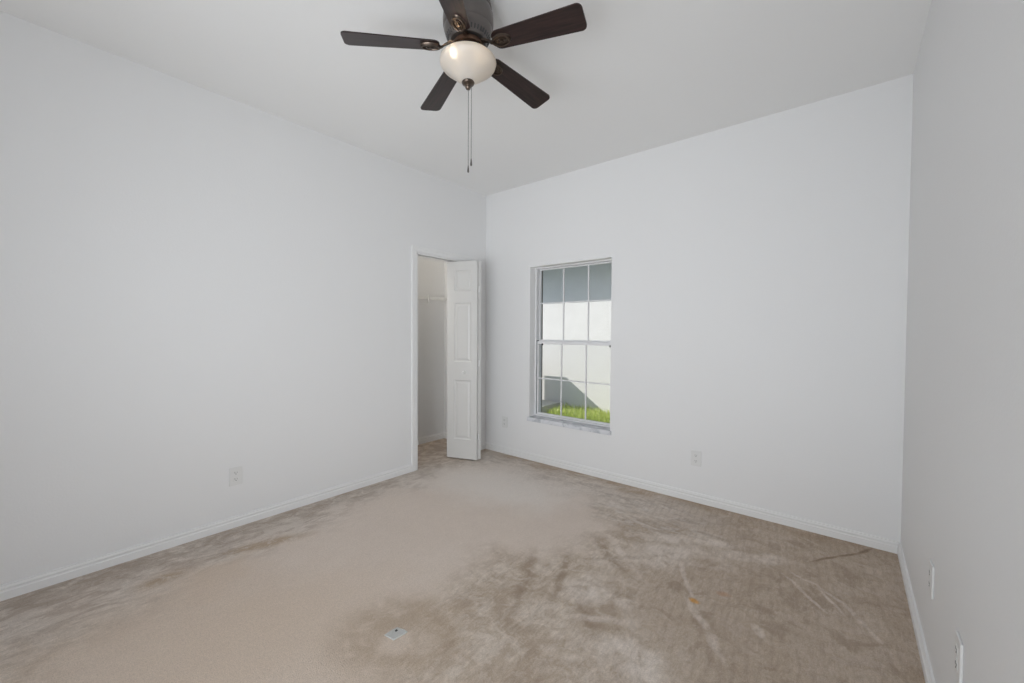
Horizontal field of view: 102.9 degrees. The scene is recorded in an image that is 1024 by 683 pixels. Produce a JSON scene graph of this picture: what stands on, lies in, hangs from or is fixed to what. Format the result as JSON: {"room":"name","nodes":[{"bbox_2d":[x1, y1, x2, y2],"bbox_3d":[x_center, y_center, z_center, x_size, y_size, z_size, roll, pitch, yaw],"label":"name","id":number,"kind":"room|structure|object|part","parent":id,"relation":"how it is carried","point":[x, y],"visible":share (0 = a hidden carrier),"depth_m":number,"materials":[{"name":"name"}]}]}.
{"room":"empty bedroom","nodes":[
{"label":"empty bedroom","id":0,"kind":"room"},
{"bbox_2d":[0,11,485,584],"bbox_3d":[-1.773,-0.178,2.897,0.115,2.840,4.500,1,2,40],"label":"wall","id":1,"kind":"structure","parent":0,"point":[197,284],"depth_m":2.49,"materials":[{"name":"white paint"}]},
{"bbox_2d":[229,466,241,486],"bbox_3d":[-1.852,0.902,2.735,0.010,0.121,0.076,1,2,40],"label":"power outlet","id":2,"kind":"object","parent":1,"relation":"attached to","point":[235,474],"visible":1,"depth_m":2.73,"materials":[{"name":"white plastic"}]},
{"bbox_2d":[0,442,484,601],"bbox_3d":[-1.731,1.206,2.887,0.014,0.074,4.500,1,2,40],"label":"baseboard","id":3,"kind":"structure","parent":1,"relation":"attached to","point":[42,580],"depth_m":2.48,"materials":[{"name":"white paint"}]},
{"bbox_2d":[411,245,477,471],"bbox_3d":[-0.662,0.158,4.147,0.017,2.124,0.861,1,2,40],"label":"trim","id":4,"kind":"structure","parent":1,"relation":"attached to","point":[414,249],"depth_m":3.83,"materials":[{"name":"white paint"}]},
{"bbox_2d":[418,255,480,459],"bbox_3d":[-0.591,0.186,4.088,0.345,2.034,0.717,1,2,40],"label":"door","id":5,"kind":"structure","parent":1,"relation":"in","point":[463,277],"depth_m":4.17,"materials":[{"name":"white paint"}]},
{"bbox_2d":[418,257,444,437],"bbox_3d":[-1.431,-0.210,4.397,0.100,2.840,1.750,1,2,40],"label":"wall","id":6,"kind":"structure","parent":0,"point":[431,273],"depth_m":4.88,"materials":[{"name":"white paint"}]},
{"bbox_2d":[418,432,446,444],"bbox_3d":[-1.142,1.178,4.249,0.585,0.074,1.650,1,2,40],"label":"baseboard","id":7,"kind":"structure","parent":6,"relation":"attached to","point":[426,439],"depth_m":4.91,"materials":[{"name":"white paint"}]},
{"bbox_2d":[418,296,446,303],"bbox_3d":[-1.234,-0.458,4.301,0.316,0.082,1.640,1,2,40],"label":"wire shelf","id":8,"kind":"object","parent":6,"relation":"attached to","point":[428,298],"visible":0.19,"depth_m":4.60,"materials":[{"name":"white metal"}]},
{"bbox_2d":[0,438,924,682],"bbox_3d":[-0.682,1.318,2.022,4.338,0.100,4.930,1,2,40],"label":"floor","id":9,"kind":"structure","parent":0,"point":[497,567],"depth_m":2.02,"materials":[{"name":"beige carpet"}]},
{"bbox_2d":[385,627,406,640],"bbox_3d":[-0.505,1.270,1.777,0.062,0.007,0.075,1,2,40],"label":"floor outlet","id":10,"kind":"object","parent":9,"relation":"on","point":[396,632],"visible":1,"depth_m":1.77,"materials":[{"name":"grey plastic"}]},
{"bbox_2d":[0,0,931,195],"bbox_3d":[-0.665,-1.631,1.954,4.338,0.120,4.930,1,2,40],"label":"ceiling","id":11,"kind":"structure","parent":0,"point":[642,75],"depth_m":2.32,"materials":[{"name":"white paint"}]},
{"bbox_2d":[340,0,586,172],"bbox_3d":[-0.174,-1.169,1.871,1.049,0.795,1.016,1,2,40],"label":"ceiling fan","id":12,"kind":"object","parent":11,"relation":"hanging from","point":[467,60],"visible":1,"depth_m":1.78,"materials":[{"name":"brown wood"}]},
{"bbox_3d":[-0.526,-1.312,1.786,0.411,0.006,0.119,-3,14,-11],"label":"fan blade","id":13,"kind":"part","parent":12,"relation":"part of","materials":[{"name":"brown wood"}]},
{"bbox_3d":[-0.365,-1.320,2.136,0.119,0.006,0.411,-14,5,-30],"label":"fan blade","id":14,"kind":"part","parent":12,"relation":"part of","materials":[{"name":"brown wood"}]},
{"bbox_3d":[-0.240,-1.305,1.518,0.119,0.006,0.411,12,6,6],"label":"fan blade","id":15,"kind":"part","parent":12,"relation":"part of","materials":[{"name":"brown wood"}]},
{"bbox_3d":[-0.199,-1.229,1.850,0.255,0.106,0.255,1,2,40],"label":"lamp shade","id":16,"kind":"part","parent":12,"relation":"part of","materials":[{"name":"white glass"}]},
{"bbox_3d":[-0.199,-0.981,1.856,0.003,0.360,0.003,1,2,40],"label":"pull chain","id":17,"kind":"part","parent":12,"relation":"part of","materials":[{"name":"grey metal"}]},
{"bbox_3d":[-0.185,-0.996,1.856,0.003,0.330,0.003,1,2,40],"label":"pull chain","id":18,"kind":"part","parent":12,"relation":"part of","materials":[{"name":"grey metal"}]},
{"bbox_3d":[0.030,-1.316,2.091,0.119,0.006,0.411,-15,-12,42],"label":"fan blade","id":19,"kind":"part","parent":12,"relation":"part of","materials":[{"name":"brown wood"}]},
{"bbox_3d":[0.103,-1.307,1.707,0.411,0.006,0.119,4,-9,25],"label":"fan blade","id":20,"kind":"part","parent":12,"relation":"part of","materials":[{"name":"brown wood"}]},
{"bbox_2d":[541,271,542,411],"bbox_3d":[1.082,-0.124,4.050,5.018,2.970,0.485,1,2,40],"label":"wall","id":21,"kind":"structure","parent":0,"point":[542,271],"depth_m":4.38,"materials":[{"name":"grey paint"}]},
{"bbox_2d":[444,74,912,541],"bbox_3d":[0.829,-0.184,3.805,4.338,2.840,0.215,1,2,40],"label":"wall","id":22,"kind":"structure","parent":0,"point":[760,265],"depth_m":2.96,"materials":[{"name":"white paint"}]},
{"bbox_2d":[502,416,506,427],"bbox_3d":[-0.080,0.875,4.430,0.076,0.121,0.010,1,2,40],"label":"power outlet","id":23,"kind":"object","parent":22,"relation":"attached to","point":[504,419],"visible":1,"depth_m":4.43,"materials":[{"name":"white plastic"}]},
{"bbox_2d":[527,259,611,434],"bbox_3d":[0.582,0.033,3.979,0.934,1.585,0.207,1,2,40],"label":"window","id":24,"kind":"structure","parent":22,"relation":"in","point":[599,427],"depth_m":4.09,"materials":[{"name":"white plastic"}]},
{"bbox_3d":[0.578,0.806,3.996,0.934,0.038,0.207,1,2,40],"label":"sill","id":25,"kind":"part","parent":24,"relation":"part of","materials":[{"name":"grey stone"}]},
{"bbox_3d":[0.605,0.386,4.016,0.864,0.765,0.026,1,2,40],"label":"sash","id":26,"kind":"part","parent":24,"relation":"part of","materials":[{"name":"white plastic"}]},
{"bbox_3d":[0.629,-0.364,4.024,0.864,0.768,0.025,1,2,40],"label":"sash","id":27,"kind":"part","parent":24,"relation":"part of","materials":[{"name":"white plastic"}]},
{"bbox_2d":[529,257,611,416],"bbox_3d":[0.560,0.014,3.952,0.910,1.547,0.094,1,2,40],"label":"trim","id":28,"kind":"structure","parent":22,"relation":"attached to","point":[533,268],"depth_m":4.23,"materials":[{"name":"white paint"}]},
{"bbox_2d":[485,442,899,553],"bbox_3d":[1.010,1.206,3.531,3.418,0.074,0.014,1,2,40],"label":"baseboard","id":29,"kind":"structure","parent":22,"relation":"attached to","point":[873,541],"depth_m":3.06,"materials":[{"name":"white paint"}]},
{"bbox_2d":[691,450,700,466],"bbox_3d":[1.434,0.910,3.178,0.076,0.121,0.010,1,2,40],"label":"power outlet","id":30,"kind":"object","parent":22,"relation":"attached to","point":[695,455],"visible":1,"depth_m":3.17,"materials":[{"name":"white plastic"}]},
{"bbox_2d":[901,0,1023,682],"bbox_3d":[0.952,-0.112,0.645,0.120,2.840,4.500,1,2,40],"label":"wall","id":31,"kind":"structure","parent":0,"point":[962,511],"depth_m":1.16,"materials":[{"name":"white paint"}]},
{"bbox_2d":[897,542,934,682],"bbox_3d":[0.892,1.270,0.719,0.014,0.074,4.500,1,2,40],"label":"baseboard","id":32,"kind":"structure","parent":31,"relation":"attached to","point":[922,648],"depth_m":1.79,"materials":[{"name":"white paint"}]},
{"bbox_2d":[928,559,934,599],"bbox_3d":[1.587,0.899,1.545,0.010,0.121,0.076,1,2,40],"label":"power outlet","id":33,"kind":"object","parent":31,"relation":"attached to","point":[931,566],"visible":1,"depth_m":1.52,"materials":[{"name":"white plastic"}]},
{"bbox_2d":[954,630,963,682],"bbox_3d":[1.269,0.900,1.160,0.010,0.121,0.076,1,2,40],"label":"power outlet","id":34,"kind":"object","parent":31,"relation":"attached to","point":[958,647],"visible":1,"depth_m":1.15,"materials":[{"name":"white plastic"}]},
{"bbox_2d":[955,658,957,671],"bbox_3d":[1.266,0.922,1.163,0.001,0.028,0.033,1,2,40],"label":"receptacle","id":35,"kind":"object","parent":34,"relation":"attached to","point":[956,659],"depth_m":1.16,"materials":[{"name":"grey plastic"}]},
{"bbox_2d":[955,644,957,656],"bbox_3d":[1.266,0.879,1.162,0.001,0.028,0.033,1,2,40],"label":"receptacle","id":36,"kind":"object","parent":34,"relation":"attached to","point":[956,645],"depth_m":1.16,"materials":[{"name":"grey plastic"}]},
{"label":"outside","id":37,"kind":"structure","parent":0,"visible":0},
{"bbox_3d":[0.014,1.348,6.583,16.000,0.100,2.985,1,2,40],"label":"ground","id":38,"kind":"structure","parent":37,"visible":0},
{"bbox_2d":[542,400,559,413],"bbox_3d":[0.168,1.193,7.416,1.070,0.175,1.000,1,2,40],"label":"concrete pad","id":39,"kind":"object","parent":38,"relation":"on","point":[546,404],"visible":0.03,"depth_m":7.24,"materials":[{"name":"grey concrete"}]},
{"bbox_2d":[542,263,611,413],"bbox_3d":[1.442,-0.767,8.248,14.800,4.070,3.140,1,2,40],"label":"house","id":40,"kind":"structure","parent":38,"relation":"on","point":[576,278],"depth_m":7.28,"materials":[{"name":"white paint"}]},
{"bbox_2d":[546,403,609,422],"bbox_3d":[0.943,1.192,6.771,2.560,0.213,1.254,1,1,29],"label":"grass","id":41,"kind":"structure","parent":38,"relation":"on","point":[596,414],"depth_m":6.76,"materials":[{"name":"green plant"}]}
]}

